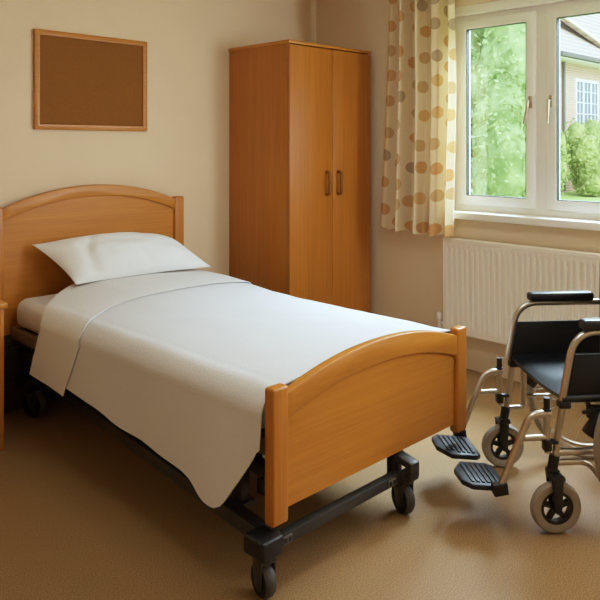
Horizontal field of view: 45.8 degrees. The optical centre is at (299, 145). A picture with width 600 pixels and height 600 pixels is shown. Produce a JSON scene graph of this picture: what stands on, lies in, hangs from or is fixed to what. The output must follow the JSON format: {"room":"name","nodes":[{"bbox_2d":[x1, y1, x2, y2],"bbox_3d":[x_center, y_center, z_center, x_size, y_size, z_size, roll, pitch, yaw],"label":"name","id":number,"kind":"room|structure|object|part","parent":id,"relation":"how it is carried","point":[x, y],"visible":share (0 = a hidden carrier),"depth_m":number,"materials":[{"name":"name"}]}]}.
{"room":"care facility","nodes":[
{"label":"care facility","id":0,"kind":"room"},
{"bbox_2d":[0,0,315,275],"bbox_3d":[-1.494,0.140,3.729,4.800,2.420,0.150,0,0,-45],"label":"wall","id":1,"kind":"structure","parent":0,"point":[183,150],"depth_m":4.27,"materials":[{"name":"beige paint"}]},
{"bbox_2d":[33,29,146,130],"bbox_3d":[-1.147,-0.349,3.952,0.682,0.526,0.021,0,0,-45],"label":"notice board","id":2,"kind":"object","parent":1,"relation":"attached to","point":[81,81],"visible":1,"depth_m":3.92,"materials":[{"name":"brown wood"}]},
{"bbox_2d":[0,368,599,599],"bbox_3d":[0.091,1.410,2.133,4.800,0.120,4.650,0,0,-45],"label":"floor","id":3,"kind":"structure","parent":0,"point":[83,516],"depth_m":2.47,"materials":[{"name":"brown carpet"}]},
{"bbox_2d":[0,300,7,450],"bbox_3d":[-1.613,1.022,3.142,0.469,0.655,0.475,0,0,-45],"label":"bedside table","id":4,"kind":"object","parent":3,"relation":"on","point":[3,305],"visible":1,"depth_m":3.15,"materials":[{"name":"brown wood"}]},
{"bbox_3d":[-1.472,1.036,3.300,0.018,0.628,0.430,0,0,-45],"label":"panel","id":5,"kind":"part","parent":4,"relation":"part of","materials":[{"name":"brown wood"}]},
{"bbox_3d":[-1.621,0.709,3.150,0.469,0.027,0.453,0,0,-45],"label":"panel","id":6,"kind":"part","parent":4,"relation":"part of","materials":[{"name":"brown wood"}]},
{"bbox_2d":[0,184,465,598],"bbox_3d":[-0.414,0.782,3.196,1.158,1.136,2.069,0,0,-45],"label":"hospital bed","id":7,"kind":"object","parent":3,"relation":"on","point":[372,400],"visible":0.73,"depth_m":2.60,"materials":[{"name":"brown wood"}]},
{"bbox_3d":[-1.514,0.657,3.530,0.068,0.705,0.045,0,0,-45],"label":"post","id":8,"kind":"part","parent":7,"relation":"part of","materials":[{"name":"brown wood"}]},
{"bbox_3d":[-1.093,1.025,3.893,1.000,0.050,0.027,0,0,-45],"label":"cross rail","id":9,"kind":"part","parent":7,"relation":"part of","materials":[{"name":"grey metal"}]},
{"bbox_3d":[-1.126,1.144,3.912,1.156,0.388,0.022,0,0,-45],"label":"panel","id":10,"kind":"part","parent":7,"relation":"part of","materials":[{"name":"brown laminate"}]},
{"bbox_3d":[-1.128,0.629,3.915,1.034,0.722,0.013,0,0,-45],"label":"headboard","id":11,"kind":"part","parent":7,"relation":"part of","materials":[{"name":"brown wood"}]},
{"bbox_3d":[-1.127,0.296,3.914,1.034,0.163,0.037,0,0,-45],"label":"rail","id":12,"kind":"part","parent":7,"relation":"part of","materials":[{"name":"brown wood"}]},
{"bbox_3d":[-0.763,0.936,2.888,0.032,0.057,1.925,0,0,-45],"label":"rail","id":13,"kind":"part","parent":7,"relation":"part of","materials":[{"name":"brown metal"}]},
{"bbox_3d":[-0.428,1.035,3.209,0.900,0.040,1.910,0,0,-45],"label":"frame","id":14,"kind":"part","parent":7,"relation":"part of","materials":[{"name":"grey metal"}]},
{"bbox_2d":[17,294,294,428],"bbox_3d":[-0.410,0.834,3.216,0.985,0.147,1.905,0,0,-45],"label":"mattress","id":15,"kind":"object","parent":7,"relation":"on","point":[30,311],"visible":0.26,"depth_m":3.43,"materials":[{"name":"white fabric"}]},
{"bbox_2d":[29,269,250,395],"bbox_3d":[-0.765,0.872,3.536,1.083,0.385,0.633,0,0,-45],"label":"sheet","id":16,"kind":"object","parent":15,"relation":"on","point":[67,315],"visible":0.87,"depth_m":3.23,"materials":[{"name":"white fabric"}]},
{"bbox_2d":[33,232,208,283],"bbox_3d":[-0.934,0.573,3.807,0.895,0.217,0.320,0,0,-45],"label":"pillow","id":17,"kind":"object","parent":16,"relation":"on","point":[97,257],"visible":1,"depth_m":3.68,"materials":[{"name":"white fabric"}]},
{"bbox_2d":[66,282,449,507],"bbox_3d":[-0.226,0.919,2.970,1.103,0.446,1.315,0,0,-45],"label":"coverlet","id":18,"kind":"object","parent":15,"relation":"on","point":[185,372],"visible":0.96,"depth_m":2.63,"materials":[{"name":"white fabric"}]},
{"bbox_3d":[-0.693,1.200,2.911,0.245,0.050,1.944,0,0,-45],"label":"rail","id":19,"kind":"part","parent":7,"relation":"part of","materials":[{"name":"grey metal"}]},
{"bbox_3d":[-0.740,0.657,4.298,0.068,0.705,0.045,0,0,-45],"label":"post","id":20,"kind":"part","parent":7,"relation":"part of","materials":[{"name":"brown wood"}]},
{"bbox_3d":[-0.198,1.125,2.374,0.064,0.170,0.080,0,0,-45],"label":"lifting post","id":21,"kind":"part","parent":7,"relation":"part of","materials":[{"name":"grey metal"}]},
{"bbox_3d":[-0.071,0.941,2.166,0.068,0.418,0.041,0,0,-45],"label":"post","id":22,"kind":"part","parent":7,"relation":"part of","materials":[{"name":"brown wood"}]},
{"bbox_3d":[-0.037,1.206,2.176,0.038,0.027,0.005,0,0,-45],"label":"steel plate","id":23,"kind":"part","parent":7,"relation":"part of","materials":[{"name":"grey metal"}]},
{"bbox_3d":[0.283,0.935,2.520,0.946,0.360,0.009,0,0,-45],"label":"footboard","id":24,"kind":"part","parent":7,"relation":"part of","materials":[{"name":"brown wood"}]},
{"bbox_3d":[0.284,0.760,2.519,0.946,0.158,0.033,0,0,-45],"label":"rail","id":25,"kind":"part","parent":7,"relation":"part of","materials":[{"name":"brown wood"}]},
{"bbox_3d":[0.331,1.206,2.541,0.045,0.027,0.005,0,0,-45],"label":"steel plate","id":26,"kind":"part","parent":7,"relation":"part of","materials":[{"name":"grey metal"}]},
{"bbox_3d":[0.639,0.941,2.872,0.068,0.418,0.041,0,0,-45],"label":"post","id":27,"kind":"part","parent":7,"relation":"part of","materials":[{"name":"brown wood"}]},
{"bbox_2d":[229,39,371,312],"bbox_3d":[0.021,0.357,4.694,0.772,1.985,0.607,0,0,-45],"label":"wardrobe","id":28,"kind":"object","parent":3,"relation":"on","point":[300,111],"visible":0.87,"depth_m":4.46,"materials":[{"name":"brown wood"}]},
{"bbox_3d":[-0.264,0.367,4.456,0.018,1.965,0.545,0,0,-45],"label":"panel","id":29,"kind":"part","parent":28,"relation":"part of","materials":[{"name":"brown wood"}]},
{"bbox_3d":[0.008,-0.625,4.707,0.772,0.020,0.571,0,0,-45],"label":"panel","id":30,"kind":"part","parent":28,"relation":"part of","materials":[{"name":"brown wood"}]},
{"bbox_3d":[0.065,0.335,4.380,0.376,1.887,0.019,0,0,-45],"label":"door","id":31,"kind":"part","parent":28,"relation":"part of","materials":[{"name":"brown wood"}]},
{"bbox_3d":[0.178,0.235,4.453,0.020,0.160,0.042,0,0,-45],"label":"handle","id":32,"kind":"part","parent":28,"relation":"part of","materials":[{"name":"brown wood"}]},
{"bbox_3d":[0.255,0.235,4.529,0.020,0.160,0.042,0,0,-45],"label":"handle","id":33,"kind":"part","parent":28,"relation":"part of","materials":[{"name":"brown wood"}]},
{"bbox_3d":[0.334,0.335,4.648,0.376,1.887,0.019,0,0,-45],"label":"door","id":34,"kind":"part","parent":28,"relation":"part of","materials":[{"name":"brown wood"}]},
{"bbox_2d":[432,262,599,532],"bbox_3d":[1.075,0.868,2.759,1.057,0.965,0.668,0,0,-4],"label":"wheelchair","id":35,"kind":"object","parent":3,"relation":"on","point":[562,357],"visible":0.98,"depth_m":2.75,"materials":[{"name":"metal"}]},
{"bbox_3d":[0.835,0.911,2.976,0.024,0.048,0.026,0,0,-4],"label":"knob","id":36,"kind":"part","parent":35,"relation":"part of","materials":[{"name":"black plastic"}]},
{"bbox_3d":[0.871,0.911,2.508,0.024,0.048,0.026,0,0,-4],"label":"knob","id":37,"kind":"part","parent":35,"relation":"part of","materials":[{"name":"black plastic"}]},
{"bbox_3d":[1.117,0.761,2.998,0.533,0.737,0.025,0,0,-4],"label":"frame","id":38,"kind":"part","parent":35,"relation":"part of","materials":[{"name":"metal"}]},
{"bbox_3d":[1.069,0.774,2.994,0.424,0.253,0.025,0,0,-4],"label":"armrest","id":39,"kind":"part","parent":35,"relation":"part of","materials":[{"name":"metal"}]},
{"bbox_3d":[1.099,0.894,2.761,0.400,0.043,0.468,0,0,-4],"label":"seat","id":40,"kind":"part","parent":35,"relation":"part of","materials":[{"name":"black leather"}]},
{"bbox_3d":[1.152,0.798,2.529,0.533,0.811,0.025,0,0,-4],"label":"frame","id":41,"kind":"part","parent":35,"relation":"part of","materials":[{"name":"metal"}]},
{"bbox_3d":[1.115,0.774,2.526,0.402,0.253,0.025,0,0,-4],"label":"armrest","id":42,"kind":"part","parent":35,"relation":"part of","materials":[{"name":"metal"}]},
{"bbox_3d":[1.119,0.894,2.526,0.395,0.028,0.028,0,0,-4],"label":"seat rail","id":43,"kind":"part","parent":35,"relation":"part of","materials":[{"name":"black plastic"}]},
{"bbox_2d":[316,0,599,356],"bbox_3d":[1.723,0.140,3.754,0.200,2.420,4.350,0,0,-45],"label":"wall","id":44,"kind":"structure","parent":0,"point":[407,267],"depth_m":4.70,"materials":[{"name":"beige paint"}]},
{"bbox_2d":[466,348,542,387],"bbox_3d":[1.647,1.290,3.678,0.016,0.120,4.350,0,0,-45],"label":"baseboard","id":45,"kind":"structure","parent":44,"relation":"attached to","point":[476,360],"depth_m":4.22,"materials":[{"name":"beige paint"}]},
{"bbox_2d":[455,0,572,17],"bbox_3d":[1.387,-0.828,4.047,0.124,0.055,1.160,0,0,-45],"label":"trim","id":46,"kind":"structure","parent":44,"relation":"attached to","point":[501,5],"depth_m":4.19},
{"bbox_2d":[437,237,599,344],"bbox_3d":[1.410,0.956,3.861,0.090,0.788,1.564,0,0,-45],"label":"radiator","id":47,"kind":"object","parent":44,"relation":"attached to","point":[485,283],"visible":0.76,"depth_m":4.05,"materials":[{"name":"metal"}]},
{"bbox_3d":[0.897,0.847,4.362,0.063,0.559,0.004,0,0,-45],"label":"panel","id":48,"kind":"part","parent":47,"relation":"part of","materials":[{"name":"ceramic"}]},
{"bbox_2d":[443,237,599,256],"bbox_3d":[1.423,0.566,3.830,0.066,0.010,1.501,0,0,-45],"label":"grille","id":49,"kind":"object","parent":47,"relation":"attached to","point":[448,240],"depth_m":3.99,"materials":[{"name":"metal"}]},
{"bbox_2d":[454,210,599,230],"bbox_3d":[1.337,0.420,3.997,0.145,0.043,1.260,0,0,-45],"label":"windowsill","id":50,"kind":"structure","parent":44,"relation":"attached to","point":[572,223],"depth_m":3.96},
{"bbox_2d":[455,0,599,219],"bbox_3d":[1.375,-0.200,4.035,0.138,1.200,1.160,0,0,-45],"label":"window","id":51,"kind":"structure","parent":44,"relation":"in","point":[542,108],"depth_m":4.05,"materials":[{"name":"white plastic"}]},
{"bbox_3d":[1.179,-0.205,4.248,0.056,1.130,0.507,0,0,-45],"label":"sash","id":52,"kind":"part","parent":51,"relation":"part of","materials":[{"name":"white plastic"}]},
{"bbox_3d":[1.298,-0.204,4.051,0.060,0.161,0.031,0,0,-27],"label":"handle","id":53,"kind":"part","parent":51,"relation":"part of","materials":[{"name":"metal"}]},
{"bbox_3d":[1.389,-0.205,3.961,0.054,0.160,0.024,0,0,-45],"label":"handle","id":54,"kind":"part","parent":51,"relation":"part of","materials":[{"name":"metal"}]},
{"bbox_3d":[1.586,-0.205,3.837,0.056,1.130,0.508,0,0,-45],"label":"sash","id":55,"kind":"part","parent":51,"relation":"part of","materials":[{"name":"white plastic"}]},
{"bbox_3d":[0.091,-1.130,2.133,4.800,0.120,4.650,0,0,-45],"label":"ceiling","id":56,"kind":"structure","parent":0,"visible":0},
{"bbox_2d":[380,0,456,237],"bbox_3d":[0.724,-0.255,4.447,0.158,1.613,0.588,0,0,-45],"label":"curtain","id":57,"kind":"object","parent":56,"relation":"hanging from","point":[418,190],"visible":1,"depth_m":4.40,"materials":[{"name":"fabric"}]},
{"label":"outside","id":58,"kind":"structure","parent":0,"visible":0},
{"bbox_2d":[523,191,599,201],"bbox_3d":[14.427,1.550,33.534,59.800,0.300,70.000,0,0,-45],"label":"lawn","id":59,"kind":"structure","parent":58,"point":[572,195],"depth_m":19.24,"materials":[{"name":"green plant"}]},
{"bbox_2d":[470,23,560,197],"bbox_3d":[4.934,-2.142,17.600,2.972,7.140,3.005,0,0,-45],"label":"tree","id":60,"kind":"object","parent":59,"relation":"on","point":[497,54],"visible":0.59,"depth_m":16.34,"materials":[{"name":"green plant"}]},
{"bbox_2d":[524,124,571,196],"bbox_3d":[6.485,0.324,19.063,1.435,2.209,1.659,0,0,42],"label":"shrub","id":61,"kind":"object","parent":59,"relation":"on","point":[564,159],"visible":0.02,"depth_m":18.79,"materials":[{"name":"green plant"}]},
{"bbox_2d":[560,14,599,191],"bbox_3d":[9.640,-2.340,28.349,14.500,7.480,8.510,0,0,-45],"label":"house","id":62,"kind":"structure","parent":59,"relation":"on","point":[580,35],"depth_m":22.34,"materials":[{"name":"brick"}]},
{"bbox_3d":[9.105,-1.340,22.573,1.620,1.400,0.010,0,0,-45],"label":"pane","id":63,"kind":"part","parent":62,"relation":"part of","materials":[{"name":"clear glass"}]},
{"bbox_2d":[563,114,599,196],"bbox_3d":[8.181,0.266,20.081,1.979,2.327,1.416,0,0,-45],"label":"shrub","id":64,"kind":"object","parent":59,"relation":"on","point":[583,141],"visible":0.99,"depth_m":19.50,"materials":[{"name":"green plant"}]}
]}

